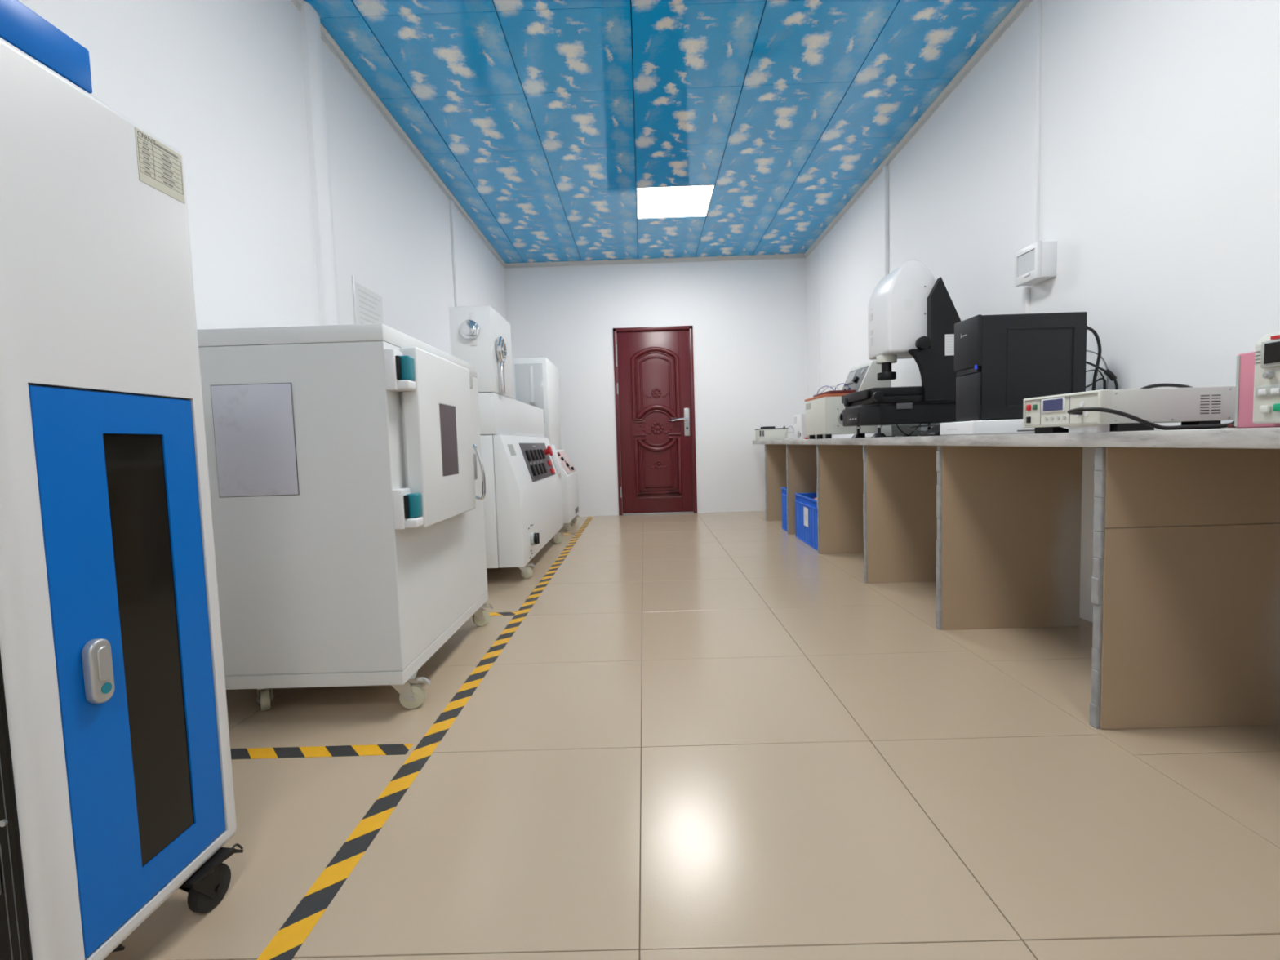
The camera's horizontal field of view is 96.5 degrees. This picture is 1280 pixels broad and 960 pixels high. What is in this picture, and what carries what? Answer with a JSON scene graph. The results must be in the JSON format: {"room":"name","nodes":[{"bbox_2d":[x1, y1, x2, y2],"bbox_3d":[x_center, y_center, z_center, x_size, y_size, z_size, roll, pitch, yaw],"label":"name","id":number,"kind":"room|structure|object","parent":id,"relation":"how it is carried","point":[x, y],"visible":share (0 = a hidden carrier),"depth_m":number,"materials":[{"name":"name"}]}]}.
{"room":"testing laboratory","nodes":[
{"label":"testing laboratory","id":0,"kind":"room"},
{"bbox_2d":[17,0,506,355],"bbox_3d":[-1.537,-0.725,1.937,0.150,2.882,8.741,-2,4,0],"label":"wall","id":1,"kind":"structure","parent":0,"point":[220,82],"depth_m":2.27,"materials":[{"name":"white paint"}]},
{"bbox_2d":[290,0,303,10],"bbox_3d":[-1.503,-1.923,0.001,0.022,0.044,5.030,-2,4,0],"label":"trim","id":2,"kind":"structure","parent":1,"relation":"attached to","point":[297,3],"depth_m":2.49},
{"bbox_2d":[299,0,339,325],"bbox_3d":[-1.436,-0.724,2.670,0.040,2.782,0.140,-2,4,0],"label":"pipe","id":3,"kind":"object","parent":1,"relation":"attached to","point":[309,20],"depth_m":2.58,"materials":[{"name":"white paint"}]},
{"bbox_2d":[351,275,383,324],"bbox_3d":[-1.453,-0.884,3.076,0.008,0.330,0.325,-2,4,0],"label":"vent","id":4,"kind":"object","parent":1,"relation":"attached to","point":[368,308],"visible":0.66,"depth_m":3.04,"materials":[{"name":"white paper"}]},
{"bbox_2d":[320,23,505,268],"bbox_3d":[-1.477,-2.208,4.432,0.022,0.044,3.571,-2,4,0],"label":"trim","id":5,"kind":"structure","parent":1,"relation":"attached to","point":[326,37],"depth_m":3.45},
{"bbox_2d":[448,200,458,306],"bbox_3d":[-1.434,-0.821,4.565,0.019,2.732,0.050,-2,4,0],"label":"conduit","id":6,"kind":"object","parent":1,"relation":"attached to","point":[451,203],"visible":0.44,"depth_m":4.49,"materials":[{"name":"white paint"}]},
{"bbox_2d":[504,256,808,516],"bbox_3d":[0.203,-1.063,6.360,3.577,2.882,0.150,-2,4,0],"label":"wall","id":7,"kind":"structure","parent":0,"point":[748,319],"depth_m":6.26,"materials":[{"name":"white paint"}]},
{"bbox_2d":[613,325,697,515],"bbox_3d":[0.171,-0.645,6.321,0.870,2.056,0.142,-2,4,0],"label":"door","id":8,"kind":"structure","parent":7,"relation":"in","point":[654,368],"depth_m":6.31,"materials":[{"name":"red metal"}]},
{"bbox_2d":[504,253,805,268],"bbox_3d":[0.161,-2.372,6.190,3.277,0.044,0.022,-2,4,0],"label":"trim","id":9,"kind":"structure","parent":7,"relation":"attached to","point":[780,255],"depth_m":6.19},
{"bbox_2d":[303,0,1019,263],"bbox_3d":[0.132,-2.165,1.835,3.577,0.100,8.941,-2,4,0],"label":"ceiling","id":10,"kind":"structure","parent":0,"point":[544,121],"depth_m":3.33,"materials":[{"name":"blue paint"}]},
{"bbox_2d":[636,184,715,218],"bbox_3d":[0.279,-2.310,4.756,0.612,0.013,0.612,-2,4,0],"label":"recessed light","id":11,"kind":"object","parent":10,"relation":"in","point":[686,201],"visible":1,"depth_m":4.72,"materials":[{"name":"white plastic"}]},
{"bbox_2d":[103,511,1279,959],"bbox_3d":[0.222,0.700,2.018,3.477,0.080,8.941,-2,4,0],"label":"floor","id":12,"kind":"structure","parent":0,"point":[706,735],"depth_m":1.29,"materials":[{"name":"beige tile"}]},
{"bbox_2d":[0,0,243,959],"bbox_3d":[-1.047,0.082,0.857,0.609,1.381,0.355,-2,4,0],"label":"cabinet","id":13,"kind":"object","parent":12,"relation":"on","point":[117,793],"visible":1,"depth_m":0.80,"materials":[{"name":"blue metal"}]},
{"bbox_2d":[230,743,413,759],"bbox_3d":[-0.990,0.729,1.527,0.752,0.001,0.053,-2,4,0],"label":"tape","id":14,"kind":"object","parent":12,"relation":"on","point":[397,748],"visible":0.64,"depth_m":1.52,"materials":[{"name":"yellow plastic"}]},
{"bbox_2d":[196,323,493,711],"bbox_3d":[-0.981,0.112,2.115,0.738,1.156,0.926,-2,4,0],"label":"chamber","id":15,"kind":"object","parent":12,"relation":"on","point":[346,473],"visible":0.98,"depth_m":1.66,"materials":[{"name":"white metal"}]},
{"bbox_2d":[256,516,593,959],"bbox_3d":[-0.565,0.625,2.940,0.056,0.001,6.780,-2,4,0],"label":"tape","id":16,"kind":"object","parent":12,"relation":"on","point":[294,931],"visible":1,"depth_m":1.26,"materials":[{"name":"yellow plastic"}]},
{"bbox_2d":[471,611,516,616],"bbox_3d":[-0.977,0.651,2.740,0.764,0.001,0.050,-2,4,0],"label":"tape","id":17,"kind":"object","parent":12,"relation":"on","point":[515,612],"visible":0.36,"depth_m":2.74,"materials":[{"name":"yellow plastic"}]},
{"bbox_2d":[448,306,564,577],"bbox_3d":[-0.971,-0.231,4.048,0.668,1.592,1.663,-2,4,0],"label":"machine","id":18,"kind":"object","parent":12,"relation":"on","point":[522,501],"visible":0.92,"depth_m":3.30,"materials":[{"name":"white metal"}]},
{"bbox_2d":[524,449,532,461],"bbox_3d":[-0.733,-0.162,3.773,0.037,0.075,0.062,-2,4,0],"label":"rocker switch","id":19,"kind":"object","parent":18,"relation":"attached to","point":[527,453],"depth_m":3.74,"materials":[{"name":"black plastic"}]},
{"bbox_2d":[528,449,536,460],"bbox_3d":[-0.733,-0.170,3.903,0.037,0.075,0.062,-2,4,0],"label":"rocker switch","id":20,"kind":"object","parent":18,"relation":"attached to","point":[532,454],"depth_m":3.87,"materials":[{"name":"black plastic"}]},
{"bbox_2d":[530,464,537,475],"bbox_3d":[-0.699,-0.063,3.779,0.037,0.075,0.062,-2,4,0],"label":"rocker switch","id":21,"kind":"object","parent":18,"relation":"attached to","point":[533,468],"depth_m":3.75,"materials":[{"name":"black plastic"}]},
{"bbox_2d":[533,448,539,460],"bbox_3d":[-0.732,-0.179,4.032,0.037,0.075,0.062,-2,4,0],"label":"rocker switch","id":22,"kind":"object","parent":18,"relation":"attached to","point":[535,452],"depth_m":4.00,"materials":[{"name":"black plastic"}]},
{"bbox_2d":[534,463,541,475],"bbox_3d":[-0.699,-0.071,3.909,0.037,0.075,0.062,-2,4,0],"label":"rocker switch","id":23,"kind":"object","parent":18,"relation":"attached to","point":[536,466],"depth_m":3.88,"materials":[{"name":"black plastic"}]},
{"bbox_2d":[537,448,542,459],"bbox_3d":[-0.731,-0.187,4.162,0.037,0.075,0.062,-2,4,0],"label":"rocker switch","id":24,"kind":"object","parent":18,"relation":"attached to","point":[538,450],"depth_m":4.13,"materials":[{"name":"black plastic"}]},
{"bbox_2d":[537,463,544,474],"bbox_3d":[-0.698,-0.080,4.038,0.037,0.075,0.062,-2,4,0],"label":"rocker switch","id":25,"kind":"object","parent":18,"relation":"attached to","point":[540,466],"depth_m":4.01,"materials":[{"name":"black plastic"}]},
{"bbox_2d":[540,448,546,458],"bbox_3d":[-0.730,-0.195,4.292,0.037,0.075,0.062,-2,4,0],"label":"rocker switch","id":26,"kind":"object","parent":18,"relation":"attached to","point":[541,450],"depth_m":4.26,"materials":[{"name":"black plastic"}]},
{"bbox_2d":[542,462,547,473],"bbox_3d":[-0.697,-0.088,4.168,0.037,0.075,0.062,-2,4,0],"label":"rocker switch","id":27,"kind":"object","parent":18,"relation":"attached to","point":[543,464],"depth_m":4.14,"materials":[{"name":"black plastic"}]},
{"bbox_2d":[511,357,579,530],"bbox_3d":[-0.970,-0.323,5.543,0.652,1.585,0.808,-2,4,0],"label":"machine","id":28,"kind":"object","parent":12,"relation":"on","point":[535,381],"visible":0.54,"depth_m":5.18,"materials":[{"name":"white metal"}]},
{"bbox_2d":[780,486,786,531],"bbox_3d":[1.450,0.250,4.918,0.407,0.370,0.282,-2,4,0],"label":"crate","id":29,"kind":"object","parent":12,"relation":"on","point":[784,494],"visible":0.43,"depth_m":4.97,"materials":[{"name":"blue plastic"}]},
{"bbox_2d":[794,492,817,550],"bbox_3d":[1.447,0.298,4.284,0.407,0.355,0.652,-2,4,0],"label":"crate","id":30,"kind":"object","parent":12,"relation":"on","point":[806,507],"visible":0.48,"depth_m":4.30,"materials":[{"name":"blue plastic"}]},
{"bbox_2d":[752,426,1279,728],"bbox_3d":[1.520,0.196,2.469,0.657,0.786,7.320,-2,4,0],"label":"workbench","id":31,"kind":"object","parent":12,"relation":"on","point":[1185,579],"visible":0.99,"depth_m":1.51,"materials":[{"name":"brown wood"}]},
{"bbox_2d":[755,426,787,439],"bbox_3d":[1.365,-0.486,5.931,0.304,0.138,0.213,-2,4,0],"label":"case","id":32,"kind":"object","parent":31,"relation":"on","point":[769,433],"visible":0.95,"depth_m":5.83,"materials":[{"name":"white plastic"}]},
{"bbox_2d":[783,426,794,439],"bbox_3d":[1.359,-0.428,5.175,0.110,0.124,0.110,-2,4,0],"label":"wire stand","id":33,"kind":"object","parent":31,"relation":"on","point":[785,438],"visible":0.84,"depth_m":5.17,"materials":[{"name":"metal"}]},
{"bbox_2d":[793,413,825,439],"bbox_3d":[1.358,-0.422,4.519,0.232,0.196,0.230,-2,4,0],"label":"box","id":34,"kind":"object","parent":31,"relation":"on","point":[799,421],"visible":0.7,"depth_m":4.44,"materials":[{"name":"plastic"}]},
{"bbox_2d":[804,390,885,439],"bbox_3d":[1.449,-0.452,3.985,0.464,0.318,0.479,-2,4,0],"label":"heating unit","id":35,"kind":"object","parent":31,"relation":"on","point":[824,411],"visible":0.49,"depth_m":3.77,"materials":[{"name":"white metal"}]},
{"bbox_2d":[820,385,839,393],"bbox_3d":[1.314,-0.628,3.956,0.021,0.045,0.155,-5,5,-38],"label":"wire","id":36,"kind":"object","parent":35,"relation":"on","point":[832,385],"visible":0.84,"depth_m":3.94,"materials":[{"name":"plastic"}]},
{"bbox_2d":[817,382,849,393],"bbox_3d":[1.339,-0.637,3.976,0.028,0.055,0.260,-5,5,-37],"label":"wires","id":37,"kind":"object","parent":35,"relation":"on","point":[842,383],"visible":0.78,"depth_m":3.94,"materials":[{"name":"white plastic"}]},
{"bbox_2d":[841,360,891,391],"bbox_3d":[1.546,-0.693,3.959,0.219,0.209,0.390,-2,4,0],"label":"console","id":38,"kind":"object","parent":35,"relation":"on","point":[862,377],"visible":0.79,"depth_m":3.77,"materials":[{"name":"white plastic"}]},
{"bbox_2d":[880,424,920,436],"bbox_3d":[1.630,-0.309,3.598,0.180,0.070,0.200,-2,4,0],"label":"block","id":39,"kind":"object","parent":31,"relation":"on","point":[888,430],"visible":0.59,"depth_m":3.50,"materials":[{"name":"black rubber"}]},
{"bbox_2d":[841,259,973,438],"bbox_3d":[1.482,-0.700,3.155,0.595,0.916,0.475,-2,4,0],"label":"microscope","id":40,"kind":"object","parent":31,"relation":"on","point":[912,314],"visible":0.94,"depth_m":2.98,"materials":[{"name":"black paint"}]},
{"bbox_2d":[876,371,896,380],"bbox_3d":[1.353,-0.569,3.137,0.096,0.038,0.096,-2,4,0],"label":"ring light","id":41,"kind":"object","parent":40,"relation":"attached to","point":[883,375],"depth_m":3.10,"materials":[{"name":"black plastic"}]},
{"bbox_2d":[896,423,921,435],"bbox_3d":[1.518,-0.285,3.229,0.147,0.070,0.006,-2,4,0],"label":"cable","id":42,"kind":"object","parent":31,"relation":"on","point":[920,424],"visible":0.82,"depth_m":3.23,"materials":[{"name":"black rubber"}]},
{"bbox_2d":[908,424,948,435],"bbox_3d":[1.353,-0.229,2.615,0.190,0.053,0.225,-2,4,0],"label":"power adapter","id":43,"kind":"object","parent":31,"relation":"on","point":[934,431],"visible":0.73,"depth_m":2.59,"materials":[{"name":"black plastic"}]},
{"bbox_2d":[940,419,1068,435],"bbox_3d":[1.442,-0.205,2.195,0.461,0.050,0.236,-2,4,0],"label":"flat box","id":44,"kind":"object","parent":31,"relation":"on","point":[1000,426],"visible":0.56,"depth_m":2.08,"materials":[{"name":"white plastic"}]},
{"bbox_2d":[954,311,1087,421],"bbox_3d":[1.458,-0.426,2.197,0.418,0.390,0.166,-2,4,0],"label":"computer tower","id":45,"kind":"object","parent":44,"relation":"on","point":[1002,361],"visible":0.86,"depth_m":2.12,"materials":[{"name":"black metal"}]},
{"bbox_2d":[1086,325,1101,391],"bbox_3d":[1.710,-0.391,2.189,0.108,0.397,0.017,-2,4,0],"label":"power cable","id":46,"kind":"object","parent":45,"relation":"hanging from","point":[1097,338],"visible":0.44,"depth_m":2.18,"materials":[{"name":"black rubber"}]},
{"bbox_2d":[1085,369,1104,389],"bbox_3d":[1.732,-0.310,2.224,0.148,0.236,0.005,-2,4,0],"label":"cable","id":47,"kind":"object","parent":45,"relation":"attached to","point":[1102,375],"visible":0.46,"depth_m":2.22,"materials":[{"name":"black rubber"}]},
{"bbox_2d":[1086,350,1108,389],"bbox_3d":[1.734,-0.356,2.211,0.154,0.328,0.025,-2,4,0],"label":"cable","id":48,"kind":"object","parent":45,"relation":"hanging from","point":[1096,353],"visible":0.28,"depth_m":2.20,"materials":[{"name":"black rubber"}]},
{"bbox_2d":[752,426,1279,448],"bbox_3d":[1.508,-0.176,2.445,0.657,0.039,7.320,-2,4,0],"label":"countertop","id":49,"kind":"structure","parent":31,"relation":"on","point":[1222,437],"depth_m":1.46,"materials":[{"name":"grey stone"}]},
{"bbox_2d":[1085,377,1106,389],"bbox_3d":[1.744,-0.295,2.235,0.152,0.203,0.007,-2,4,0],"label":"cable","id":50,"kind":"object","parent":31,"relation":"on","point":[1100,379],"visible":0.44,"depth_m":2.23,"materials":[{"name":"black rubber"}]},
{"bbox_2d":[1085,361,1118,389],"bbox_3d":[1.737,-0.327,2.173,0.159,0.271,0.019,-2,4,0],"label":"cable","id":51,"kind":"object","parent":31,"relation":"on","point":[1108,373],"visible":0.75,"depth_m":2.16,"materials":[{"name":"black rubber"}]},
{"bbox_2d":[1022,386,1235,433],"bbox_3d":[1.343,-0.189,1.571,0.428,0.108,0.384,-2,4,0],"label":"instrument","id":52,"kind":"object","parent":31,"relation":"on","point":[1195,407],"visible":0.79,"depth_m":1.47,"materials":[{"name":"white plastic"}]},
{"bbox_2d":[1026,416,1031,423],"bbox_3d":[1.182,-0.183,1.739,0.005,0.020,0.015,-2,4,0],"label":"switch","id":53,"kind":"object","parent":52,"relation":"attached to","point":[1028,418],"depth_m":1.74,"materials":[{"name":"black plastic"}]},
{"bbox_2d":[1138,383,1191,389],"bbox_3d":[1.616,-0.230,1.791,0.345,0.142,0.017,-2,4,2],"label":"lead","id":54,"kind":"object","parent":31,"relation":"on","point":[1177,385],"visible":0.32,"depth_m":1.78,"materials":[{"name":"black rubber"}]},
{"bbox_2d":[1234,351,1279,428],"bbox_3d":[1.436,-0.196,1.216,0.256,0.162,0.080,-2,4,0],"label":"box","id":55,"kind":"object","parent":31,"relation":"on","point":[1245,370],"visible":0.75,"depth_m":1.24,"materials":[{"name":"plastic"}]},
{"bbox_2d":[1252,332,1279,423],"bbox_3d":[1.321,-0.184,0.948,0.282,0.180,0.332,-2,4,0],"label":"supplies","id":56,"kind":"object","parent":31,"relation":"on","point":[1266,399],"visible":1,"depth_m":1.08,"materials":[{"name":"white plastic"}]},
{"bbox_2d":[1262,371,1275,378],"bbox_3d":[1.187,-0.199,1.080,0.012,0.014,0.014,-2,4,0],"label":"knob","id":57,"kind":"object","parent":56,"relation":"attached to","point":[1265,375],"depth_m":1.08,"materials":[{"name":"plastic"}]},
{"bbox_2d":[806,0,1279,622],"bbox_3d":[1.889,-0.830,1.910,0.150,2.882,8.741,-2,4,0],"label":"wall","id":58,"kind":"structure","parent":0,"point":[1159,202],"depth_m":2.21,"materials":[{"name":"white paint"}]},
{"bbox_2d":[817,244,820,393],"bbox_3d":[1.821,-1.397,5.811,0.013,1.946,0.020,-2,4,0],"label":"conduit","id":59,"kind":"object","parent":58,"relation":"attached to","point":[818,270],"visible":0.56,"depth_m":5.79,"materials":[{"name":"white paint"}]},
{"bbox_2d":[882,164,888,277],"bbox_3d":[1.804,-1.293,4.190,0.027,1.946,0.045,-2,4,0],"label":"conduit","id":60,"kind":"object","parent":58,"relation":"attached to","point":[886,168],"visible":0.44,"depth_m":4.14,"materials":[{"name":"white paint"}]},
{"bbox_2d":[804,0,1032,257],"bbox_3d":[1.761,-2.143,1.826,0.022,0.044,8.741,-2,4,0],"label":"trim","id":61,"kind":"structure","parent":58,"relation":"attached to","point":[1021,5],"depth_m":3.39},
{"bbox_2d":[1020,287,1030,433],"bbox_3d":[1.819,-0.561,2.699,0.019,0.677,0.034,-2,4,0],"label":"conduit","id":62,"kind":"object","parent":58,"relation":"attached to","point":[1026,291],"visible":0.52,"depth_m":2.67,"materials":[{"name":"white paint"}]},
{"bbox_2d":[1014,240,1056,286],"bbox_3d":[1.769,-0.967,2.563,0.091,0.156,0.154,-2,4,0],"label":"box","id":63,"kind":"object","parent":58,"relation":"attached to","point":[1035,264],"visible":1,"depth_m":2.51,"materials":[{"name":"white plastic"}]},
{"bbox_2d":[1030,0,1042,244],"bbox_3d":[1.785,-1.604,2.577,0.019,1.117,0.034,-2,4,0],"label":"conduit","id":64,"kind":"object","parent":58,"relation":"attached to","point":[1037,4],"visible":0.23,"depth_m":2.57,"materials":[{"name":"white paint"}]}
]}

